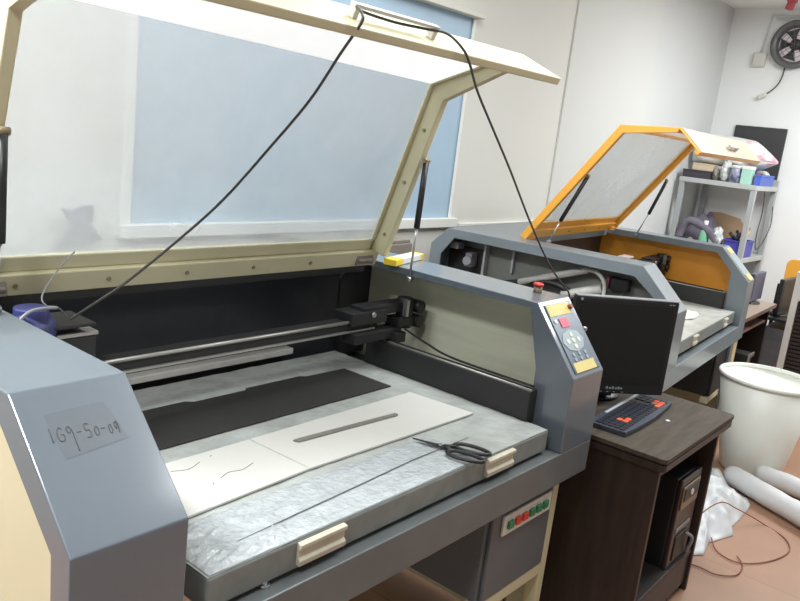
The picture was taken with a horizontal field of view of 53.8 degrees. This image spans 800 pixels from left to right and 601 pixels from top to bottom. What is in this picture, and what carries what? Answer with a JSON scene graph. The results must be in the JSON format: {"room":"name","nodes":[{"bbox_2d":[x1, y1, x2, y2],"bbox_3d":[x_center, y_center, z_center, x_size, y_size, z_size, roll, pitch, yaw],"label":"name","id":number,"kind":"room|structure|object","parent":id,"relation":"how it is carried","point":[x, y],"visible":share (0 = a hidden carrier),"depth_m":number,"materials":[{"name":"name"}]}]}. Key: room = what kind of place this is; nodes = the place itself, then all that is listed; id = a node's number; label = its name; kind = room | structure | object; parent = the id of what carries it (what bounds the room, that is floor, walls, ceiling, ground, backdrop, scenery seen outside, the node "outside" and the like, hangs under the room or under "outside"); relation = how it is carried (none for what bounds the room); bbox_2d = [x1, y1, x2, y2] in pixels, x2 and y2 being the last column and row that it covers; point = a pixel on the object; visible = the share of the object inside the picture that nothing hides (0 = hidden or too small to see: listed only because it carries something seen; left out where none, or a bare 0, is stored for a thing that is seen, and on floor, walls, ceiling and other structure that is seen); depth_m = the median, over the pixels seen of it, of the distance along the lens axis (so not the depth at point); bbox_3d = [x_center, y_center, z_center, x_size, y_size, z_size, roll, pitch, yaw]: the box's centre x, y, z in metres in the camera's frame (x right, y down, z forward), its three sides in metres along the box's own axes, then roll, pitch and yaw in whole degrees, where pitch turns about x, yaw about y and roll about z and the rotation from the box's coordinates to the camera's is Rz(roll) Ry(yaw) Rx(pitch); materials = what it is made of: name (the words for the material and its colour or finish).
{"room":"laser cutting workshop","nodes":[
{"label":"laser cutting workshop","id":0,"kind":"room"},
{"bbox_2d":[1,0,734,261],"bbox_3d":[-0.233,-0.687,3.565,0.100,2.815,9.100,16,16,38],"label":"wall","id":1,"kind":"structure","parent":0,"point":[65,116],"depth_m":4.13,"materials":[{"name":"white paint"}]},
{"bbox_2d":[52,204,102,247],"bbox_3d":[-1.047,-0.242,2.567,0.019,0.140,0.172,16,16,38],"label":"rag","id":2,"kind":"object","parent":1,"relation":"hanging from","point":[79,228],"visible":1,"depth_m":2.56,"materials":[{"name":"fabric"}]},
{"bbox_2d":[119,0,485,238],"bbox_3d":[-0.296,-0.830,3.344,0.090,1.083,2.010,16,16,38],"label":"window","id":3,"kind":"structure","parent":1,"relation":"in","point":[202,107],"depth_m":3.14,"materials":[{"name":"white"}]},
{"bbox_2d":[457,221,526,225],"bbox_3d":[0.613,-0.451,4.607,0.020,0.017,0.930,16,16,38],"label":"trim","id":4,"kind":"structure","parent":1,"relation":"attached to","point":[476,223],"depth_m":4.41,"materials":[{"name":"white"}]},
{"bbox_2d":[183,436,799,600],"bbox_3d":[1.482,1.264,2.362,5.050,0.060,9.100,16,16,38],"label":"floor","id":5,"kind":"structure","parent":0,"point":[752,541],"depth_m":3.08,"materials":[{"name":"tile"}]},
{"bbox_2d":[0,0,602,600],"bbox_3d":[-0.290,0.198,1.984,0.960,1.761,1.632,16,16,38],"label":"machine","id":6,"kind":"object","parent":5,"relation":"on","point":[207,348],"visible":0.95,"depth_m":1.90,"materials":[{"name":"grey paint"}]},
{"bbox_2d":[165,440,308,517],"bbox_3d":[-0.391,0.370,1.651,0.218,0.006,0.384,16,16,38],"label":"board","id":7,"kind":"object","parent":6,"relation":"on","point":[205,481],"visible":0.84,"depth_m":1.67,"materials":[{"name":"white paper"}]},
{"bbox_2d":[70,5,570,319],"bbox_3d":[0.142,-0.128,2.095,1.843,1.049,0.423,-5,17,-42],"label":"cable","id":8,"kind":"object","parent":6,"relation":"hanging from","point":[362,12],"visible":0.88,"depth_m":1.70,"materials":[{"name":"black plastic"}]},
{"bbox_2d":[250,392,472,469],"bbox_3d":[-0.076,0.323,2.039,0.214,0.005,0.629,16,16,38],"label":"board","id":9,"kind":"object","parent":6,"relation":"on","point":[416,413],"visible":1,"depth_m":2.00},
{"bbox_2d":[293,413,397,441],"bbox_3d":[-0.129,0.321,2.000,0.018,0.003,0.356,18,16,41],"label":"bar","id":10,"kind":"object","parent":9,"relation":"on","point":[305,438],"visible":1,"depth_m":1.98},
{"bbox_2d":[383,252,423,265],"bbox_3d":[0.014,-0.138,2.608,0.045,0.021,0.222,12,13,23],"label":"carton","id":11,"kind":"object","parent":6,"relation":"on","point":[401,259],"visible":0.89,"depth_m":2.56,"materials":[{"name":"white cardboard"}]},
{"bbox_2d":[412,437,491,463],"bbox_3d":[0.134,0.362,1.948,0.200,0.011,0.107,16,16,38],"label":"scissors","id":12,"kind":"object","parent":6,"relation":"on","point":[450,448],"visible":1,"depth_m":1.92,"materials":[{"name":"black metal"}]},
{"bbox_2d":[507,519,514,529],"bbox_3d":[0.296,0.597,2.100,0.008,0.022,0.026,16,16,38],"label":"switch","id":13,"kind":"object","parent":6,"relation":"attached to","point":[510,522],"depth_m":2.09,"materials":[{"name":"green plastic"}]},
{"bbox_2d":[515,515,521,525],"bbox_3d":[0.320,0.593,2.128,0.008,0.022,0.026,16,16,38],"label":"switch","id":14,"kind":"object","parent":6,"relation":"attached to","point":[518,518],"depth_m":2.12,"materials":[{"name":"red plastic"}]},
{"bbox_2d":[522,511,528,520],"bbox_3d":[0.343,0.590,2.156,0.008,0.022,0.026,16,16,38],"label":"switch","id":15,"kind":"object","parent":6,"relation":"attached to","point":[525,514],"depth_m":2.15,"materials":[{"name":"red plastic"}]},
{"bbox_2d":[529,507,535,516],"bbox_3d":[0.367,0.586,2.185,0.008,0.022,0.026,16,16,38],"label":"switch","id":16,"kind":"object","parent":6,"relation":"attached to","point":[532,510],"depth_m":2.18,"materials":[{"name":"green plastic"}]},
{"bbox_2d":[536,503,542,512],"bbox_3d":[0.391,0.583,2.213,0.008,0.022,0.026,16,16,38],"label":"switch","id":17,"kind":"object","parent":6,"relation":"attached to","point":[539,506],"depth_m":2.21,"materials":[{"name":"green plastic"}]},
{"bbox_2d":[542,499,548,508],"bbox_3d":[0.414,0.580,2.241,0.008,0.022,0.026,16,16,38],"label":"switch","id":18,"kind":"object","parent":6,"relation":"attached to","point":[545,502],"depth_m":2.23,"materials":[{"name":"green plastic"}]},
{"bbox_2d":[276,230,411,254],"bbox_3d":[-0.268,0.270,3.251,0.240,1.085,0.560,15,15,34],"label":"carton","id":19,"kind":"object","parent":5,"relation":"on","point":[400,245],"visible":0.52,"depth_m":3.14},
{"bbox_2d":[429,125,760,409],"bbox_3d":[1.046,-0.061,4.119,1.190,1.660,1.522,15,15,33],"label":"machine","id":20,"kind":"object","parent":5,"relation":"on","point":[597,255],"visible":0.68,"depth_m":3.83,"materials":[{"name":"grey paint"},{"name":"orange paint"},{"name":"clear acrylic"}]},
{"bbox_2d":[449,240,464,248],"bbox_3d":[0.274,-0.271,3.798,0.050,0.035,0.060,15,15,33],"label":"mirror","id":21,"kind":"object","parent":20,"relation":"attached to","point":[455,244],"depth_m":3.78,"materials":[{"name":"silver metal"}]},
{"bbox_2d":[463,252,477,266],"bbox_3d":[0.337,-0.194,3.765,0.044,0.065,0.080,15,15,33],"label":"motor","id":22,"kind":"object","parent":20,"relation":"attached to","point":[471,258],"depth_m":3.75,"materials":[{"name":"silver metal"}]},
{"bbox_2d":[685,310,699,319],"bbox_3d":[1.473,0.067,3.988,0.220,0.030,0.120,1,14,-26],"label":"paper scrap","id":23,"kind":"object","parent":20,"relation":"on","point":[690,314],"visible":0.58,"depth_m":3.95,"materials":[{"name":"white paper"}]},
{"bbox_2d":[539,393,733,600],"bbox_3d":[0.715,0.697,2.798,0.600,0.678,0.655,16,16,37],"label":"computer desk","id":24,"kind":"object","parent":5,"relation":"on","point":[602,519],"visible":0.54,"depth_m":2.50,"materials":[{"name":"brown wood"}]},
{"bbox_2d":[573,293,679,400],"bbox_3d":[0.722,0.151,2.793,0.376,0.384,0.252,4,13,-13],"label":"computer monitor","id":25,"kind":"object","parent":24,"relation":"on","point":[631,338],"visible":0.7,"depth_m":2.67,"materials":[{"name":"black plastic"}]},
{"bbox_2d":[593,394,671,436],"bbox_3d":[0.784,0.378,2.654,0.142,0.018,0.456,15,15,34],"label":"keyboard","id":26,"kind":"object","parent":24,"relation":"on","point":[635,412],"visible":0.98,"depth_m":2.61,"materials":[{"name":"black plastic"},{"name":"orange-red plastic"},{"name":"grey plastic"}]},
{"bbox_2d":[636,547,690,600],"bbox_3d":[0.690,0.875,2.814,0.522,0.018,0.530,16,16,37],"label":"shelf","id":27,"kind":"object","parent":24,"relation":"attached to","point":[652,576],"depth_m":2.65,"materials":[{"name":"brown wood"}]},
{"bbox_2d":[644,461,701,568],"bbox_3d":[0.832,0.707,2.843,0.456,0.327,0.194,16,16,37],"label":"computer tower","id":28,"kind":"object","parent":24,"relation":"on","point":[678,487],"visible":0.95,"depth_m":2.69,"materials":[{"name":"black plastic"}]},
{"bbox_2d":[670,528,686,560],"bbox_3d":[0.970,0.848,2.741,0.004,0.090,0.110,16,16,37],"label":"grille","id":29,"kind":"object","parent":28,"relation":"attached to","point":[679,541],"depth_m":2.73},
{"bbox_2d":[683,479,699,502],"bbox_3d":[1.000,0.651,2.699,0.003,0.047,0.140,16,16,37],"label":"panel","id":30,"kind":"object","parent":28,"relation":"on","point":[696,485],"depth_m":2.69,"materials":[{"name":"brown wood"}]},
{"bbox_2d":[691,556,742,576],"bbox_3d":[1.251,1.042,3.078,0.282,0.004,0.125,2,13,-20],"label":"wire","id":31,"kind":"object","parent":5,"relation":"on","point":[737,556],"visible":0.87,"depth_m":3.04,"materials":[{"name":"red"}]},
{"bbox_2d":[693,467,750,555],"bbox_3d":[1.377,0.868,3.634,0.460,0.138,1.060,16,16,38],"label":"plastic bag","id":32,"kind":"object","parent":5,"relation":"on","point":[717,522],"visible":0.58,"depth_m":3.43,"materials":[{"name":"white plastic"}]},
{"bbox_2d":[703,502,789,563],"bbox_3d":[1.418,0.956,3.251,0.628,0.151,0.260,-2,15,-36],"label":"wire","id":33,"kind":"object","parent":32,"relation":"on","point":[718,502],"visible":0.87,"depth_m":3.27,"materials":[{"name":"red"}]},
{"bbox_2d":[669,176,778,272],"bbox_3d":[2.623,-0.319,6.601,0.608,1.460,0.608,16,16,38],"label":"storage shelf","id":34,"kind":"object","parent":5,"relation":"on","point":[758,258],"visible":0.41,"depth_m":6.42,"materials":[{"name":"grey metal"}]},
{"bbox_2d":[682,168,712,179],"bbox_3d":[2.448,-1.029,6.425,0.224,0.062,0.204,16,16,38],"label":"case","id":35,"kind":"object","parent":34,"relation":"on","point":[701,174],"visible":0.77,"depth_m":6.34,"materials":[{"name":"grey"}]},
{"bbox_2d":[692,162,717,171],"bbox_3d":[2.474,-1.081,6.397,0.164,0.055,0.144,15,15,32],"label":"box","id":36,"kind":"object","parent":35,"relation":"on","point":[696,166],"visible":0.92,"depth_m":6.34,"materials":[{"name":"beige cardboard"}]},
{"bbox_2d":[675,216,720,243],"bbox_3d":[2.425,-0.562,6.398,0.380,0.216,0.082,15,15,34],"label":"hose","id":37,"kind":"object","parent":34,"relation":"on","point":[687,221],"visible":0.93,"depth_m":6.38,"materials":[{"name":"grey plastic"}]},
{"bbox_2d":[682,211,717,241],"bbox_3d":[2.533,-0.587,6.546,0.350,0.310,0.270,16,16,38],"label":"heap","id":38,"kind":"object","parent":34,"relation":"on","point":[692,231],"visible":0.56,"depth_m":6.49,"materials":[{"name":"purple fabric"}]},
{"bbox_2d":[698,220,708,241],"bbox_3d":[2.456,-0.525,6.375,0.072,0.247,0.072,16,16,38],"label":"drink bottle","id":39,"kind":"object","parent":34,"relation":"on","point":[703,236],"visible":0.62,"depth_m":6.35,"materials":[{"name":"green plastic"}]},
{"bbox_2d":[708,227,722,243],"bbox_3d":[2.543,-0.494,6.336,0.118,0.223,0.097,16,16,38],"label":"clear bag","id":40,"kind":"object","parent":34,"relation":"on","point":[718,231],"visible":0.48,"depth_m":6.29,"materials":[{"name":"plastic"}]},
{"bbox_2d":[712,167,720,179],"bbox_3d":[2.538,-1.018,6.323,0.069,0.106,0.118,16,16,38],"label":"bundle","id":41,"kind":"object","parent":34,"relation":"on","point":[716,172],"visible":0.98,"depth_m":6.29,"materials":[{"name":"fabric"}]},
{"bbox_2d":[719,160,731,181],"bbox_3d":[2.599,-1.033,6.275,0.088,0.170,0.132,16,16,38],"label":"clear bag","id":42,"kind":"object","parent":34,"relation":"on","point":[726,168],"visible":0.88,"depth_m":6.24,"materials":[{"name":"plastic"}]},
{"bbox_2d":[712,212,750,243],"bbox_3d":[2.738,-0.570,6.582,0.345,0.310,0.015,16,16,38],"label":"cardboard piece","id":43,"kind":"object","parent":34,"relation":"on","point":[728,223],"visible":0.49,"depth_m":6.57,"materials":[{"name":"brown cardboard"}]},
{"bbox_2d":[728,165,741,182],"bbox_3d":[2.643,-0.994,6.201,0.094,0.135,0.094,16,16,38],"label":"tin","id":44,"kind":"object","parent":34,"relation":"on","point":[735,173],"visible":0.95,"depth_m":6.17,"materials":[{"name":"white metal"}]},
{"bbox_2d":[723,238,754,257],"bbox_3d":[2.706,-0.423,6.322,0.174,0.130,0.274,16,16,38],"label":"basket","id":45,"kind":"object","parent":34,"relation":"on","point":[733,244],"visible":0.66,"depth_m":6.24,"materials":[{"name":"blue plastic"}]},
{"bbox_2d":[728,232,735,239],"bbox_3d":[2.681,-0.470,6.276,0.154,0.143,0.026,7,12,-1],"label":"tool","id":46,"kind":"object","parent":45,"relation":"in","point":[733,237],"visible":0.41,"depth_m":6.26,"materials":[{"name":"black plastic"}]},
{"bbox_2d":[735,232,740,240],"bbox_3d":[2.665,-0.481,6.229,0.028,0.120,0.080,4,13,-12],"label":"tool","id":47,"kind":"object","parent":45,"relation":"in","point":[738,237],"visible":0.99,"depth_m":6.21,"materials":[{"name":"grey"}]},
{"bbox_2d":[739,165,755,184],"bbox_3d":[2.713,-0.977,6.151,0.079,0.140,0.094,16,16,38],"label":"box","id":48,"kind":"object","parent":34,"relation":"on","point":[748,172],"visible":0.99,"depth_m":6.12,"materials":[{"name":"green"}]},
{"bbox_2d":[756,171,769,175],"bbox_3d":[2.967,-1.004,6.465,0.050,0.116,0.116,-1,15,-33],"label":"tape roll","id":49,"kind":"object","parent":34,"relation":"on","point":[758,172],"visible":0.29,"depth_m":6.43,"materials":[{"name":"white plastic"}]},
{"bbox_2d":[753,174,774,186],"bbox_3d":[2.893,-0.953,6.265,0.054,0.085,0.404,16,15,36],"label":"box","id":50,"kind":"object","parent":34,"relation":"on","point":[759,180],"visible":0.97,"depth_m":6.17,"materials":[{"name":"blue plastic"}]},
{"bbox_2d":[755,191,772,249],"bbox_3d":[2.946,-0.641,6.359,0.233,0.477,0.023,-4,16,-39],"label":"hanging wire","id":51,"kind":"object","parent":34,"relation":"hanging from","point":[764,191],"visible":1,"depth_m":6.33,"materials":[{"name":"grey"}]},
{"bbox_3d":[2.690,-1.020,6.460,0.264,0.085,0.154,16,16,38],"label":"storage box","id":52,"kind":"object","parent":34,"relation":"on","visible":0},
{"bbox_2d":[691,131,778,171],"bbox_3d":[2.708,-1.194,6.369,0.680,0.283,0.242,16,16,38],"label":"bag","id":53,"kind":"object","parent":52,"relation":"on","point":[767,159],"visible":0.42,"depth_m":6.23,"materials":[{"name":"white plastic"}]},
{"bbox_2d":[733,348,754,366],"bbox_3d":[2.027,0.500,4.987,0.302,0.425,0.124,16,15,35],"label":"computer tower","id":54,"kind":"object","parent":5,"relation":"on","point":[740,355],"visible":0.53,"depth_m":4.85,"materials":[{"name":"black plastic"}]},
{"bbox_2d":[714,300,776,367],"bbox_3d":[2.094,0.342,5.216,0.422,0.650,0.950,16,15,35],"label":"side table","id":55,"kind":"object","parent":5,"relation":"on","point":[756,320],"visible":0.23,"depth_m":5.44,"materials":[{"name":"brown wood"}]},
{"bbox_2d":[743,318,764,332],"bbox_3d":[2.103,0.143,5.101,0.320,0.015,0.780,16,15,35],"label":"keyboard tray","id":56,"kind":"object","parent":55,"relation":"on","point":[754,322],"depth_m":5.14,"materials":[{"name":"brown wood"}]},
{"bbox_2d":[749,271,766,304],"bbox_3d":[2.357,-0.096,5.328,0.180,0.210,0.280,16,15,36],"label":"computer monitor","id":57,"kind":"object","parent":55,"relation":"on","point":[759,277],"visible":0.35,"depth_m":5.27,"materials":[{"name":"black plastic"}]},
{"bbox_2d":[719,362,799,474],"bbox_3d":[1.855,0.636,4.070,0.490,0.510,0.490,16,16,38],"label":"waste bin","id":58,"kind":"object","parent":5,"relation":"on","point":[764,404],"visible":0.78,"depth_m":3.93,"materials":[{"name":"white plastic"}]},
{"bbox_2d":[723,466,799,526],"bbox_3d":[1.774,0.948,3.557,0.104,0.104,0.773,1,13,-24],"label":"roll","id":59,"kind":"object","parent":5,"relation":"on","point":[762,492],"visible":0.99,"depth_m":3.66,"materials":[{"name":"white"}]},
{"bbox_2d":[758,321,785,369],"bbox_3d":[2.786,0.412,5.713,0.264,0.460,0.444,16,15,35],"label":"case","id":60,"kind":"object","parent":5,"relation":"on","point":[773,336],"visible":0.24,"depth_m":5.56,"materials":[{"name":"black metal"}]},
{"bbox_2d":[754,465,799,498],"bbox_3d":[2.007,0.937,3.753,0.096,0.096,0.623,-4,17,-41],"label":"roll","id":61,"kind":"object","parent":5,"relation":"on","point":[787,483],"visible":0.91,"depth_m":3.86,"materials":[{"name":"white"}]},
{"bbox_2d":[768,309,787,324],"bbox_3d":[2.796,0.370,5.710,0.440,0.545,0.620,16,15,35],"label":"table","id":62,"kind":"object","parent":5,"relation":"on","point":[771,318],"visible":0.02,"depth_m":5.46,"materials":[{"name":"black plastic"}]},
{"bbox_2d":[769,277,795,316],"bbox_3d":[2.691,-0.036,5.586,0.180,0.270,0.340,18,16,41],"label":"computer monitor","id":63,"kind":"object","parent":62,"relation":"on","point":[784,290],"visible":0.77,"depth_m":5.49,"materials":[{"name":"black plastic"}]},
{"bbox_2d":[776,271,799,377],"bbox_3d":[2.679,0.315,4.950,0.456,0.950,0.363,16,16,38],"label":"cooler","id":64,"kind":"object","parent":5,"relation":"on","point":[789,354],"visible":0.41,"depth_m":4.91,"materials":[{"name":"white plastic"}]},
{"bbox_2d":[783,302,799,376],"bbox_3d":[2.574,0.362,4.829,0.383,0.636,0.016,16,16,38],"label":"grille","id":65,"kind":"object","parent":64,"relation":"attached to","point":[791,347],"depth_m":4.91,"materials":[{"name":"brown"}]},
{"bbox_2d":[784,259,799,278],"bbox_3d":[3.175,0.143,6.115,0.400,0.900,0.400,16,16,38],"label":"chair","id":66,"kind":"object","parent":5,"relation":"on","point":[793,266],"visible":0.16,"depth_m":5.97,"materials":[{"name":"paint"}]},
{"bbox_2d":[546,0,665,227],"bbox_3d":[1.304,-0.906,5.388,0.112,2.815,1.220,16,16,38],"label":"wall column","id":67,"kind":"structure","parent":0,"point":[614,44],"depth_m":5.21,"materials":[{"name":"white paint"}]},
{"bbox_2d":[694,9,799,325],"bbox_3d":[4.565,-0.534,5.457,4.950,2.815,0.100,16,16,38],"label":"wall","id":68,"kind":"structure","parent":0,"point":[738,103],"depth_m":6.58,"materials":[{"name":"white paint"}]},
{"bbox_2d":[751,52,766,66],"bbox_3d":[2.971,-1.992,6.521,0.100,0.110,0.042,16,16,38],"label":"box","id":69,"kind":"object","parent":68,"relation":"attached to","point":[759,59],"visible":1,"depth_m":6.50,"materials":[{"name":"white plastic"}]},
{"bbox_2d":[733,125,787,179],"bbox_3d":[2.986,-1.225,6.617,0.415,0.455,0.022,16,16,38],"label":"board","id":70,"kind":"object","parent":68,"relation":"attached to","point":[773,140],"visible":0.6,"depth_m":6.53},
{"bbox_2d":[760,15,799,52],"bbox_3d":[3.252,-2.119,6.287,0.670,0.302,0.016,16,16,38],"label":"duct","id":71,"kind":"object","parent":68,"relation":"attached to","point":[772,15],"visible":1,"depth_m":6.40,"materials":[{"name":"white plastic"}]},
{"bbox_2d":[770,20,799,68],"bbox_3d":[3.173,-2.054,6.328,0.376,0.376,0.062,16,16,38],"label":"exhaust fan","id":72,"kind":"object","parent":68,"relation":"attached to","point":[785,43],"visible":1,"depth_m":6.36,"materials":[{"name":"grey metal"}]},
{"bbox_2d":[757,68,784,98],"bbox_3d":[3.047,-1.784,6.476,0.167,0.267,0.032,16,15,36],"label":"plug","id":73,"kind":"object","parent":72,"relation":"hanging from","point":[762,95],"visible":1,"depth_m":6.49,"materials":[{"name":"grey plastic"}]},
{"bbox_2d":[721,0,799,8],"bbox_3d":[1.813,-1.525,1.747,5.050,0.060,9.100,16,16,38],"label":"ceiling","id":74,"kind":"structure","parent":0,"point":[736,4],"depth_m":6.33,"materials":[{"name":"paint"}]},
{"bbox_2d":[785,0,797,10],"bbox_3d":[2.932,-2.226,5.901,0.084,0.110,0.080,16,16,38],"label":"ribbon","id":75,"kind":"object","parent":74,"relation":"hanging from","point":[790,5],"visible":1,"depth_m":5.88,"materials":[{"name":"red fabric"}]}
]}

